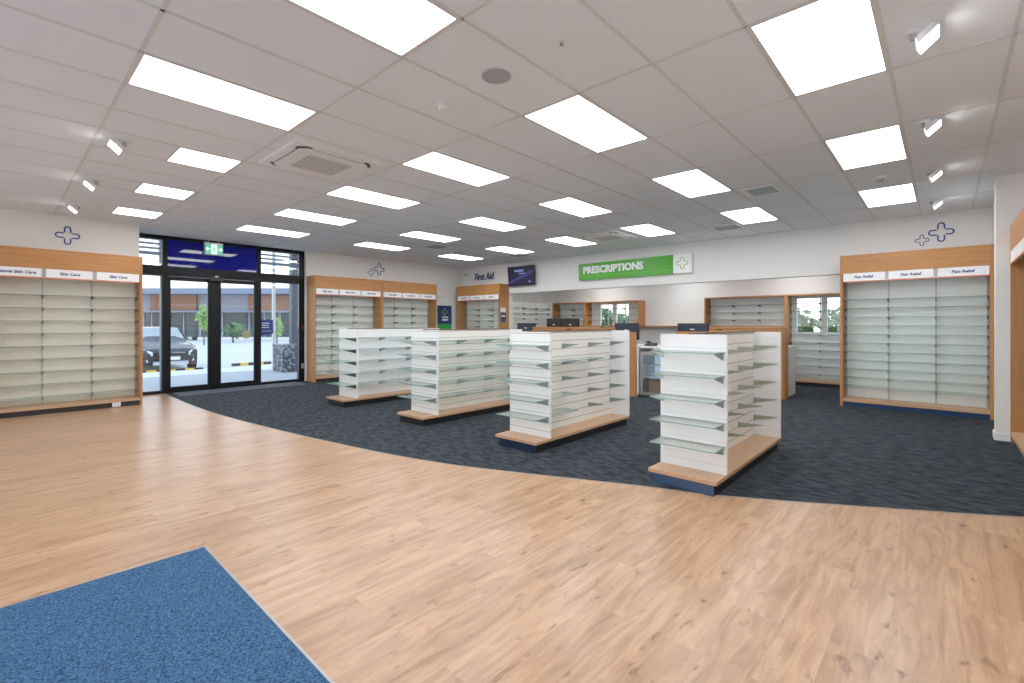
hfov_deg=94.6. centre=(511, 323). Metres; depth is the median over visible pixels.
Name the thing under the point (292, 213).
recessed light
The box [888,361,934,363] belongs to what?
glass shelf
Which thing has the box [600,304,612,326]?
window
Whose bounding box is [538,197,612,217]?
recessed light
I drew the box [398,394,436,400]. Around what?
glass shelf
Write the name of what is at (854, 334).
glass shelf
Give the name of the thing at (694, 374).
glass shelf
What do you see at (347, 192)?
recessed light
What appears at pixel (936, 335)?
glass shelf
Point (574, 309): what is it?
shelf unit
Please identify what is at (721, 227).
grille
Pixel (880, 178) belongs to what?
detector
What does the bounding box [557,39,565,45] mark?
sprinkler
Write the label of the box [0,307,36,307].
glass shelf
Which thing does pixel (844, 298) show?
glass shelf
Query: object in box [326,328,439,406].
gondola
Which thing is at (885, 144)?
recessed light
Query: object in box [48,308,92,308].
glass shelf
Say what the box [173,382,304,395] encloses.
trim
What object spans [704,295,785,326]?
shelf unit
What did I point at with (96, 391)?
glass shelf
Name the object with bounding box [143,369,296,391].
ground
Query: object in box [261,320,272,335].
sign
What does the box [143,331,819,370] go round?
ground
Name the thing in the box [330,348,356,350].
glass shelf
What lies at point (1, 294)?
glass shelf
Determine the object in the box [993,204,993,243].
wall
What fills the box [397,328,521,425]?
gondola
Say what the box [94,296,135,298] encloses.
glass shelf
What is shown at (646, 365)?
wire shelf
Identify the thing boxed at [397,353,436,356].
glass shelf
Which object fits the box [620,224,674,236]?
recessed light
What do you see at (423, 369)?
glass shelf
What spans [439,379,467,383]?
glass shelf
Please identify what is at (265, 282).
window
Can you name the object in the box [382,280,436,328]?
shelving unit
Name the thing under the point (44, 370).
glass shelf
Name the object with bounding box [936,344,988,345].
glass shelf
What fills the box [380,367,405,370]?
glass shelf
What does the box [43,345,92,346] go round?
glass shelf
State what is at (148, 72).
recessed light
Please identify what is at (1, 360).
glass shelf
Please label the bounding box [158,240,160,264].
post
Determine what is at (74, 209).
light
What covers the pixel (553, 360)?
glass shelf
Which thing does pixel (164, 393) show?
trim
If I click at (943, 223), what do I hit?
wall decal
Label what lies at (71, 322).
shelving unit
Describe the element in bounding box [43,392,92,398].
glass shelf
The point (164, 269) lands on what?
trim
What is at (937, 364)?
glass shelf
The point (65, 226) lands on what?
sign
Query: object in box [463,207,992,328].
wall
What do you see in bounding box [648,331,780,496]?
gondola
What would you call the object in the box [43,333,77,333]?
glass shelf
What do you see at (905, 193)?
recessed light
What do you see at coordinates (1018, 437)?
shelf
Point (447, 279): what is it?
wall
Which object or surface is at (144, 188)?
recessed light
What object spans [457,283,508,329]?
shelving unit
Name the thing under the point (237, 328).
young tree
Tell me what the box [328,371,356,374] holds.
glass shelf
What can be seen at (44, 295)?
glass shelf
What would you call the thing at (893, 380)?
glass shelf
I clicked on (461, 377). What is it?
glass shelf
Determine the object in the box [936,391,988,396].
glass shelf
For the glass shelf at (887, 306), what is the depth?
7.79 m
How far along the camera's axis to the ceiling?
4.13 m
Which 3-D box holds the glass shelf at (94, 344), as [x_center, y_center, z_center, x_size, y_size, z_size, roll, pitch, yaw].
[-6.849,0.360,8.164,0.290,0.006,0.587,0,0,42]
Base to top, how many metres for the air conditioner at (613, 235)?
0.050 m
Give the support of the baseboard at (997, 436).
attached to the wall at (1008, 189)
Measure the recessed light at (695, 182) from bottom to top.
0.006 m
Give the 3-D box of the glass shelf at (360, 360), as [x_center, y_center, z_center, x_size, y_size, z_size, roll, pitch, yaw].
[-2.563,0.652,8.448,0.250,0.006,0.580,0,0,42]
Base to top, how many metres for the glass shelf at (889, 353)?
0.006 m
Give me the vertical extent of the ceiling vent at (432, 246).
0.016 m
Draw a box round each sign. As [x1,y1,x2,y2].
[55,226,79,244]
[204,240,222,255]
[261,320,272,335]
[367,263,384,275]
[579,253,692,280]
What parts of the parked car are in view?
number plate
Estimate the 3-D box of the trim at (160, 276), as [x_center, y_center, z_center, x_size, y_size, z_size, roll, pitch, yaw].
[-7.110,0.195,9.568,0.130,2.340,0.023,0,0,42]
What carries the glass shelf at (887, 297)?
attached to the shelf unit at (917, 326)
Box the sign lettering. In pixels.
[475,272,493,280]
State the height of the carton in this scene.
0.240 m
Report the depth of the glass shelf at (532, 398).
5.40 m
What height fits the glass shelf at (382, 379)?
0.006 m
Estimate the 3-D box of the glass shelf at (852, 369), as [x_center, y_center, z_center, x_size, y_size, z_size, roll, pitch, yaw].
[6.061,0.782,8.097,0.587,0.006,0.290,0,0,42]
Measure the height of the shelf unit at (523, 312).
2.120 m
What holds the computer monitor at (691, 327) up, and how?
on the counter at (787, 352)
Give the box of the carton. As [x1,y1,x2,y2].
[649,379,660,393]
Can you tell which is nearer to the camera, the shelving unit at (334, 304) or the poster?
the shelving unit at (334, 304)
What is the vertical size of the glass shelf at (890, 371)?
0.006 m
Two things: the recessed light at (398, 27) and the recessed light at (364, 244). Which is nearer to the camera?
the recessed light at (398, 27)
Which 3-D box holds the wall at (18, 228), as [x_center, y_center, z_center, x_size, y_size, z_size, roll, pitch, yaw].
[-8.757,-0.185,7.170,1.100,3.200,4.750,0,0,42]
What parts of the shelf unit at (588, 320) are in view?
panel, panel, panel, panel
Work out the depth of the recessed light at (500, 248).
11.49 m
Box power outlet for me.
[112,402,120,406]
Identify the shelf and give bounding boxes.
[0,293,41,295]
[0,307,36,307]
[0,346,42,347]
[0,359,42,361]
[0,371,42,374]
[0,384,42,388]
[0,395,139,412]
[0,396,42,401]
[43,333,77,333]
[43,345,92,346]
[43,357,92,359]
[43,369,92,372]
[43,381,92,385]
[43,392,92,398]
[44,295,92,296]
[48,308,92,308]
[92,366,138,369]
[92,378,137,381]
[92,389,138,393]
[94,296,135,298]
[94,344,134,345]
[94,355,137,357]
[107,309,138,309]
[316,374,338,378]
[326,360,356,362]
[326,382,354,386]
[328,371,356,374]
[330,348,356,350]
[359,359,386,361]
[359,370,386,372]
[359,380,386,384]
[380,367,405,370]
[381,378,410,381]
[383,357,408,359]
[397,340,436,341]
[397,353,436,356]
[397,367,434,371]
[397,381,436,385]
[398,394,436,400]
[439,353,467,354]
[439,366,464,369]
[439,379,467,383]
[439,392,467,397]
[458,339,490,339]
[458,351,493,353]
[460,376,493,379]
[460,388,494,393]
[461,364,494,366]
[487,385,509,389]
[488,373,509,376]
[496,344,548,346]
[496,377,548,383]
[496,394,548,402]
[497,411,548,420]
[498,360,548,364]
[552,359,578,362]
[552,392,578,398]
[552,407,577,416]
[568,357,601,360]
[641,326,676,326]
[645,364,660,366]
[645,375,660,378]
[649,350,725,354]
[649,371,725,378]
[649,393,725,404]
[649,415,725,428]
[649,436,725,453]
[842,396,989,413]
[844,298,886,299]
[844,325,886,325]
[844,351,887,352]
[844,368,887,370]
[844,376,887,379]
[844,384,887,388]
[845,307,886,308]
[845,342,887,343]
[845,359,887,361]
[854,334,887,334]
[887,297,934,298]
[887,306,934,307]
[887,316,934,316]
[887,325,935,325]
[887,387,935,392]
[888,343,935,344]
[888,352,935,354]
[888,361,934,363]
[889,370,935,373]
[889,379,935,382]
[936,295,988,297]
[936,305,988,306]
[936,335,987,335]
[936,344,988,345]
[936,353,988,355]
[936,363,988,366]
[936,372,988,376]
[936,381,988,386]
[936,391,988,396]
[1011,432,1023,455]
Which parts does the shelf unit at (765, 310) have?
panel, panel, panel, panel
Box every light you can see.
[68,205,82,213]
[83,179,100,190]
[107,138,129,153]
[110,207,164,218]
[124,52,318,131]
[132,183,196,199]
[164,147,242,172]
[235,225,310,237]
[272,208,356,225]
[284,0,461,57]
[325,185,420,209]
[354,242,411,250]
[399,231,460,241]
[401,151,511,186]
[439,254,483,260]
[458,217,527,231]
[486,246,532,253]
[521,93,649,152]
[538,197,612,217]
[545,236,597,246]
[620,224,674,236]
[650,168,731,197]
[719,207,778,223]
[746,0,889,97]
[822,123,908,170]
[857,183,917,207]
[904,22,939,54]
[916,118,940,136]
[923,169,941,181]
[927,200,941,208]
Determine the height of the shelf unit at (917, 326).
2.580 m
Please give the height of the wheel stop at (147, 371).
0.100 m
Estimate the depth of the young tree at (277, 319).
29.98 m
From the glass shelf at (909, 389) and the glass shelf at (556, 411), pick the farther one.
the glass shelf at (909, 389)
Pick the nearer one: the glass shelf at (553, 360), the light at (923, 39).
the light at (923, 39)
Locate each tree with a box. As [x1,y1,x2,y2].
[195,304,206,344]
[221,322,245,342]
[271,317,283,342]
[602,308,623,324]
[621,315,628,322]
[797,307,817,331]
[815,306,839,332]
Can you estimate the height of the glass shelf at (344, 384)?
0.008 m
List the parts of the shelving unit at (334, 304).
panel, panel, panel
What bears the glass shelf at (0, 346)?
attached to the shelving unit at (71, 322)
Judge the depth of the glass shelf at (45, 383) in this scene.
7.75 m
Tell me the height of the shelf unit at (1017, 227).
2.580 m
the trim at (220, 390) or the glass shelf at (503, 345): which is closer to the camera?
the glass shelf at (503, 345)
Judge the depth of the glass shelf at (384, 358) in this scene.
8.93 m
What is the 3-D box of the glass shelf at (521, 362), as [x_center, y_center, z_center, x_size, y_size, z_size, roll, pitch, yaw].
[0.116,0.446,5.391,0.590,0.008,0.250,0,0,42]
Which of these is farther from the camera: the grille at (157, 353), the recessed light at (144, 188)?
the grille at (157, 353)
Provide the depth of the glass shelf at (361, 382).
8.54 m
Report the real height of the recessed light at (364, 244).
0.006 m
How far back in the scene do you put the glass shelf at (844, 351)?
8.19 m
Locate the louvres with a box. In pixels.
[139,237,296,266]
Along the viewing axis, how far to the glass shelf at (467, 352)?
7.50 m
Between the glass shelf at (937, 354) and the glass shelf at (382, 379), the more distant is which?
the glass shelf at (382, 379)
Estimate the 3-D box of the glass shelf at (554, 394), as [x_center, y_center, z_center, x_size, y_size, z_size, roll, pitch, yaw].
[0.523,0.852,5.622,0.250,0.006,0.580,0,0,42]
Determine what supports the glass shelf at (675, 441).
attached to the gondola at (720, 396)
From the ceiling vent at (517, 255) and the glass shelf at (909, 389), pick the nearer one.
the glass shelf at (909, 389)
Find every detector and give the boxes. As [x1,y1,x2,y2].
[436,101,448,111]
[872,175,887,181]
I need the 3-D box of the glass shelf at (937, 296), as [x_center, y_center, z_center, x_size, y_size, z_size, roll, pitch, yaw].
[6.941,-0.418,7.291,0.587,0.006,0.290,0,0,42]
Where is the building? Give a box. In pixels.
[143,288,288,339]
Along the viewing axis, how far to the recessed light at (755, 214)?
7.77 m
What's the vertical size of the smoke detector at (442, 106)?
0.050 m
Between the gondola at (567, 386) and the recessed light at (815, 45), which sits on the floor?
the gondola at (567, 386)
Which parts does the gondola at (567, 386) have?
panel, board, spine panel, panel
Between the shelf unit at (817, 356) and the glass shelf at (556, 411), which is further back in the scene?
the shelf unit at (817, 356)
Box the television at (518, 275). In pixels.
[507,265,535,286]
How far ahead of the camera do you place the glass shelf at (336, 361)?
8.18 m
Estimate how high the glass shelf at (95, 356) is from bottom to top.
0.006 m
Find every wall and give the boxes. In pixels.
[0,208,138,256]
[304,251,462,380]
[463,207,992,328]
[513,291,554,317]
[555,275,839,349]
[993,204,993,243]
[994,173,1023,433]
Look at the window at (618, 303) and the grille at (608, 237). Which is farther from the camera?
the window at (618, 303)
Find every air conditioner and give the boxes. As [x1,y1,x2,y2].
[259,138,382,181]
[576,230,637,242]
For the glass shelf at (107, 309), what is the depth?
8.19 m
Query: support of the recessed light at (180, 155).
in the ceiling
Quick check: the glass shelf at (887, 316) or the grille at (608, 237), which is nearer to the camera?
the glass shelf at (887, 316)
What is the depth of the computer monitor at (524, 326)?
11.14 m
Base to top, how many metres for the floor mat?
0.008 m
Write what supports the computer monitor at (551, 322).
on the counter at (633, 335)
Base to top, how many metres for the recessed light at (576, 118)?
0.006 m
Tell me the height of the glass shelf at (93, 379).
0.006 m
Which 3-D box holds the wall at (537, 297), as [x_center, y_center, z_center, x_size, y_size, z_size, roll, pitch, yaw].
[0.643,-0.035,15.274,0.200,2.900,2.500,0,0,42]
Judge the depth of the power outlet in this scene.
8.00 m
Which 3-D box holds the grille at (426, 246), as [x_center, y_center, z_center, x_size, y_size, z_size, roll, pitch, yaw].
[-1.754,-1.775,10.893,0.440,0.012,0.440,0,0,42]
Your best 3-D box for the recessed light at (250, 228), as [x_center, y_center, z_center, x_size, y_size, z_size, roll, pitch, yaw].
[-4.608,-1.782,9.154,0.600,0.006,1.200,0,0,42]
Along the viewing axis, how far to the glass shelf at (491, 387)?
7.81 m
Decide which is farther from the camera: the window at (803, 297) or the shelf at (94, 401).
the window at (803, 297)
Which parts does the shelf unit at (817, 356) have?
panel, glass shelf, panel, panel, shelf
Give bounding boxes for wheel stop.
[143,367,202,372]
[231,361,271,365]
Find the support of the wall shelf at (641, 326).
attached to the wall at (665, 305)
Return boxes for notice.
[501,308,505,321]
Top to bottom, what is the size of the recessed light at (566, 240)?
0.006 m
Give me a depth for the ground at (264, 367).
14.13 m
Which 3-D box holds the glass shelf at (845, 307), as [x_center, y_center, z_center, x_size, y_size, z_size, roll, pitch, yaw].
[6.061,-0.268,8.097,0.587,0.006,0.290,0,0,42]
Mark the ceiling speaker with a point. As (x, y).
(491, 75)
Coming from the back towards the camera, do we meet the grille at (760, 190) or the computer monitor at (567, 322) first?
the computer monitor at (567, 322)
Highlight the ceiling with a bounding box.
[0,0,1023,268]
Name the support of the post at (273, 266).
on the ground at (149, 384)
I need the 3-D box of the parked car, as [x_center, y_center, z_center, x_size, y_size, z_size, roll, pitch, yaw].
[-12.362,0.823,16.415,4.161,1.425,2.120,0,0,42]
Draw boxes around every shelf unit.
[513,302,551,328]
[553,302,583,325]
[584,300,644,326]
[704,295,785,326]
[786,293,839,387]
[840,244,993,419]
[1010,207,1023,457]
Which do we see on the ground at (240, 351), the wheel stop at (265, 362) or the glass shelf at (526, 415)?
the wheel stop at (265, 362)
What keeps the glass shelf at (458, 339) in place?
attached to the gondola at (455, 372)
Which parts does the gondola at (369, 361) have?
panel, board, spine panel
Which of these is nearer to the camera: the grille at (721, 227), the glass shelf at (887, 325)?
the glass shelf at (887, 325)
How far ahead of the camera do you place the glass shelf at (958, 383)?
7.34 m
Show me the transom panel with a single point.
(180, 253)
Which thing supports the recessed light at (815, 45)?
in the ceiling
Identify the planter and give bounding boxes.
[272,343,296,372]
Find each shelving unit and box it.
[0,245,142,418]
[307,275,381,382]
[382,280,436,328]
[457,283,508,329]
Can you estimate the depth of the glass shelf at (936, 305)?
7.36 m
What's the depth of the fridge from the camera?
9.19 m
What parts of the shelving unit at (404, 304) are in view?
panel, panel, panel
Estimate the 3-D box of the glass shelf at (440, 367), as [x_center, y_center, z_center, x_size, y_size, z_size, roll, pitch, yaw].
[-0.952,0.652,6.972,0.250,0.006,0.580,0,0,42]
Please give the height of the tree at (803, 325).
3.048 m
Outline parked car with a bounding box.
[143,327,197,367]
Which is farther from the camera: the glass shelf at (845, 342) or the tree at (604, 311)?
the tree at (604, 311)
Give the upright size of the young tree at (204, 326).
2.961 m
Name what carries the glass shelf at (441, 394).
attached to the gondola at (455, 372)
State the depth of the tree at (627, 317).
51.65 m
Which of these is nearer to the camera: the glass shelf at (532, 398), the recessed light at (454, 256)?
the glass shelf at (532, 398)
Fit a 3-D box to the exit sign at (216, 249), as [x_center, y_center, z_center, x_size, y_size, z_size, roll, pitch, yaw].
[-6.419,-1.630,10.161,0.108,0.310,0.340,0,0,42]
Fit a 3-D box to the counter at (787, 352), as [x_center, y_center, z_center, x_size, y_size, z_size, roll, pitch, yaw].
[4.621,0.745,9.816,2.060,1.340,1.080,0,0,42]
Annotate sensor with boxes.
[209,276,222,281]
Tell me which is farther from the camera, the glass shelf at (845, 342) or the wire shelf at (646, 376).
the wire shelf at (646, 376)
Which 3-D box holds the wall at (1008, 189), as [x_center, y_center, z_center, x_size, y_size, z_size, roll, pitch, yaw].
[6.971,-0.185,4.905,2.740,3.200,0.250,0,0,42]
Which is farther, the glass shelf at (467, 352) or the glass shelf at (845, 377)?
the glass shelf at (845, 377)
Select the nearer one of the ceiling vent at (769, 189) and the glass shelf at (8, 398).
the ceiling vent at (769, 189)
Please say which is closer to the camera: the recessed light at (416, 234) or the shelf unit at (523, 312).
the recessed light at (416, 234)
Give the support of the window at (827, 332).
in the wall at (665, 305)
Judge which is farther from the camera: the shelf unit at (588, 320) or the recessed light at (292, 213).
the shelf unit at (588, 320)
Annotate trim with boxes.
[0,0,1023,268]
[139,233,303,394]
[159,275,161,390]
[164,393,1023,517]
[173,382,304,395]
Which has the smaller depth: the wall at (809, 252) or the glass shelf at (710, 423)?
the glass shelf at (710, 423)
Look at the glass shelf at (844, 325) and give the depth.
7.98 m
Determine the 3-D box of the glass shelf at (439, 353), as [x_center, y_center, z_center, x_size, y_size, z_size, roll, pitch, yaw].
[-0.952,0.447,6.972,0.250,0.006,0.580,0,0,42]
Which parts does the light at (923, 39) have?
arm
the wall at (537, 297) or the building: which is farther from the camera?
the building
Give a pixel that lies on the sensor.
(216, 278)
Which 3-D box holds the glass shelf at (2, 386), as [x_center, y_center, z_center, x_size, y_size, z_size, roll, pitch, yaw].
[-7.655,0.969,7.284,0.290,0.006,0.587,0,0,42]
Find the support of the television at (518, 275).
attached to the wall at (809, 252)
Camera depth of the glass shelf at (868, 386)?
8.16 m
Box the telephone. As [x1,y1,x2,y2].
[644,341,656,345]
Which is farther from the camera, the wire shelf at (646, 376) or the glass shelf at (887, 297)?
the wire shelf at (646, 376)
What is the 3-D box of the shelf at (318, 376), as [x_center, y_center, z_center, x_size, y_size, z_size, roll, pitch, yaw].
[-4.256,1.308,12.133,0.395,0.045,1.780,0,0,42]
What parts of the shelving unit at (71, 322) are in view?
panel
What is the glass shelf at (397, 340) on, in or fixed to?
attached to the gondola at (455, 372)
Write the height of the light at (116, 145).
0.117 m
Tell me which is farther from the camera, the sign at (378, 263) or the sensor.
the sign at (378, 263)
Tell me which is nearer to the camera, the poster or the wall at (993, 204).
the wall at (993, 204)
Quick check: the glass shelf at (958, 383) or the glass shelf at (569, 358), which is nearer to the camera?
the glass shelf at (569, 358)
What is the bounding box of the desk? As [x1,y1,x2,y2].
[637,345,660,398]
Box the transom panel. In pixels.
[168,240,256,272]
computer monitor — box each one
[517,323,535,330]
[547,318,562,326]
[563,318,578,326]
[615,323,639,339]
[677,323,708,331]
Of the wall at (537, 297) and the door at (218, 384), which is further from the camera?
the wall at (537, 297)
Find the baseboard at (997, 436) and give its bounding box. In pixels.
[994,433,1009,441]
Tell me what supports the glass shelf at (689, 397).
attached to the gondola at (720, 396)
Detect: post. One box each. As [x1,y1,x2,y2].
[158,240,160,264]
[272,252,275,370]
[289,254,296,343]
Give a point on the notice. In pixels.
(503, 310)
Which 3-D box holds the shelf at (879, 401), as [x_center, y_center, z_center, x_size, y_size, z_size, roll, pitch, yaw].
[6.479,1.308,7.670,1.790,0.045,0.395,0,0,42]
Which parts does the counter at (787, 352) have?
panel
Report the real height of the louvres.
0.760 m
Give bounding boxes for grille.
[156,352,185,355]
[290,155,351,175]
[425,245,446,248]
[509,254,528,256]
[593,235,621,240]
[713,225,740,230]
[746,186,778,195]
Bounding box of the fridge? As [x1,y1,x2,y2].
[640,351,660,395]
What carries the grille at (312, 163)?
attached to the air conditioner at (298, 155)
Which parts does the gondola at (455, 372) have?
panel, board, spine panel, panel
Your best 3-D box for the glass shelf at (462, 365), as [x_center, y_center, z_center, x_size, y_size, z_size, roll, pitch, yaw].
[-0.559,0.652,7.401,0.250,0.006,0.580,0,0,42]
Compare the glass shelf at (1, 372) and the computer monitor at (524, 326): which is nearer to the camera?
the glass shelf at (1, 372)
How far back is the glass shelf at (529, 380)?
5.42 m
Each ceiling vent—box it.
[420,244,450,249]
[505,253,531,257]
[709,223,744,231]
[742,184,782,196]
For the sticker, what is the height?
0.200 m
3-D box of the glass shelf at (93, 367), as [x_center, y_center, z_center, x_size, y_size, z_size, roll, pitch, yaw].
[-6.849,0.766,8.164,0.290,0.006,0.587,0,0,42]
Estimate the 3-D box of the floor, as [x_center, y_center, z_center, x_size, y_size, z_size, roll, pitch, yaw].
[0.186,1.463,6.608,15.050,0.104,16.000,0,0,42]
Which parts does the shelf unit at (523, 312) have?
panel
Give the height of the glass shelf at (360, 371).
0.006 m
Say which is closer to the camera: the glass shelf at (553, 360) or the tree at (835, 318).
the glass shelf at (553, 360)
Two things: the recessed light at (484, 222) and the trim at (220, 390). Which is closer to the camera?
the recessed light at (484, 222)
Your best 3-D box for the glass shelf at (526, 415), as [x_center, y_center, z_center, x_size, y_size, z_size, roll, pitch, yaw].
[0.116,1.051,5.391,0.590,0.008,0.250,0,0,42]
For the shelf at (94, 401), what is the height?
0.045 m
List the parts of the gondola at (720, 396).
panel, board, spine panel, panel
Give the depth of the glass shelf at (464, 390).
7.43 m
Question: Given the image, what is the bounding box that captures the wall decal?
[914,222,954,245]
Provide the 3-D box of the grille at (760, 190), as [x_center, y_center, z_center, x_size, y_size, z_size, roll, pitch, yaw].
[3.349,-1.775,6.309,0.320,0.012,0.410,0,0,42]
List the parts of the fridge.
handle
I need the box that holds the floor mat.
[0,546,334,682]
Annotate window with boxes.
[261,282,296,382]
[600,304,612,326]
[615,303,629,322]
[796,297,822,333]
[826,296,839,333]
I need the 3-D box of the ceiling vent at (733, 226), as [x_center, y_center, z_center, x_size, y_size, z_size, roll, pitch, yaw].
[3.962,-1.773,8.711,0.480,0.016,0.500,0,0,42]
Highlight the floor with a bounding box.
[0,380,1023,682]
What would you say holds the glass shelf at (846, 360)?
attached to the shelf unit at (917, 326)
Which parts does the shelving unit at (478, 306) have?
panel, panel, panel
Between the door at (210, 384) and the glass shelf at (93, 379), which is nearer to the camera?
the glass shelf at (93, 379)
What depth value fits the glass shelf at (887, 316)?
7.59 m
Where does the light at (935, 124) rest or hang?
attached to the ceiling
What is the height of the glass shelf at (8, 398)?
0.006 m
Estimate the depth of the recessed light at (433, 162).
5.46 m
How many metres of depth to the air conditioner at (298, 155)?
5.09 m
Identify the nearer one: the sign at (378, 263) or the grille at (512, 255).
the grille at (512, 255)
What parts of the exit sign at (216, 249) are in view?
figure panel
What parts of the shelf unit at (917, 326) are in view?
panel, panel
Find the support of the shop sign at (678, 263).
attached to the wall at (809, 252)
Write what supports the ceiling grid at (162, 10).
attached to the ceiling
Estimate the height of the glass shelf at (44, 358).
0.006 m
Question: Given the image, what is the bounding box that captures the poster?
[437,305,451,328]
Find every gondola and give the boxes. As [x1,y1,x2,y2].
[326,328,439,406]
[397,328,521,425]
[495,329,629,452]
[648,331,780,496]
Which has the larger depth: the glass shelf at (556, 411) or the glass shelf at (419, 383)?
the glass shelf at (419, 383)
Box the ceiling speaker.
[481,68,510,83]
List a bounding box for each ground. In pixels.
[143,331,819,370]
[143,365,271,377]
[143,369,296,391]
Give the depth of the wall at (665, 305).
13.10 m
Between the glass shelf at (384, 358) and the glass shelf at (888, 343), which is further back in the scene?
the glass shelf at (384, 358)
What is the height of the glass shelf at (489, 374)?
0.006 m
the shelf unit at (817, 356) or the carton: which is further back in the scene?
the shelf unit at (817, 356)
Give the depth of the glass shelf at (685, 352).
4.14 m
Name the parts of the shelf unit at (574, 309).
panel, panel, panel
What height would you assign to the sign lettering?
0.220 m
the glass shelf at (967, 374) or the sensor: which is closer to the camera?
the glass shelf at (967, 374)
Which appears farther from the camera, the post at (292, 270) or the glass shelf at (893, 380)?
the post at (292, 270)
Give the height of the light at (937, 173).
0.117 m
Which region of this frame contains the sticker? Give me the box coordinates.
[241,330,250,338]
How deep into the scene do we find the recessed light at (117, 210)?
7.56 m
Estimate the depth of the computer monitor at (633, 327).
9.32 m
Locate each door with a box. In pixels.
[169,276,214,391]
[215,280,255,387]
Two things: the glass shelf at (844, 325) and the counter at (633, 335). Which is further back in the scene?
the counter at (633, 335)
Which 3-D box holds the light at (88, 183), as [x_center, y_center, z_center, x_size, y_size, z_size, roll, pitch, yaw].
[-5.226,-1.727,5.887,0.170,0.117,0.163,0,0,42]

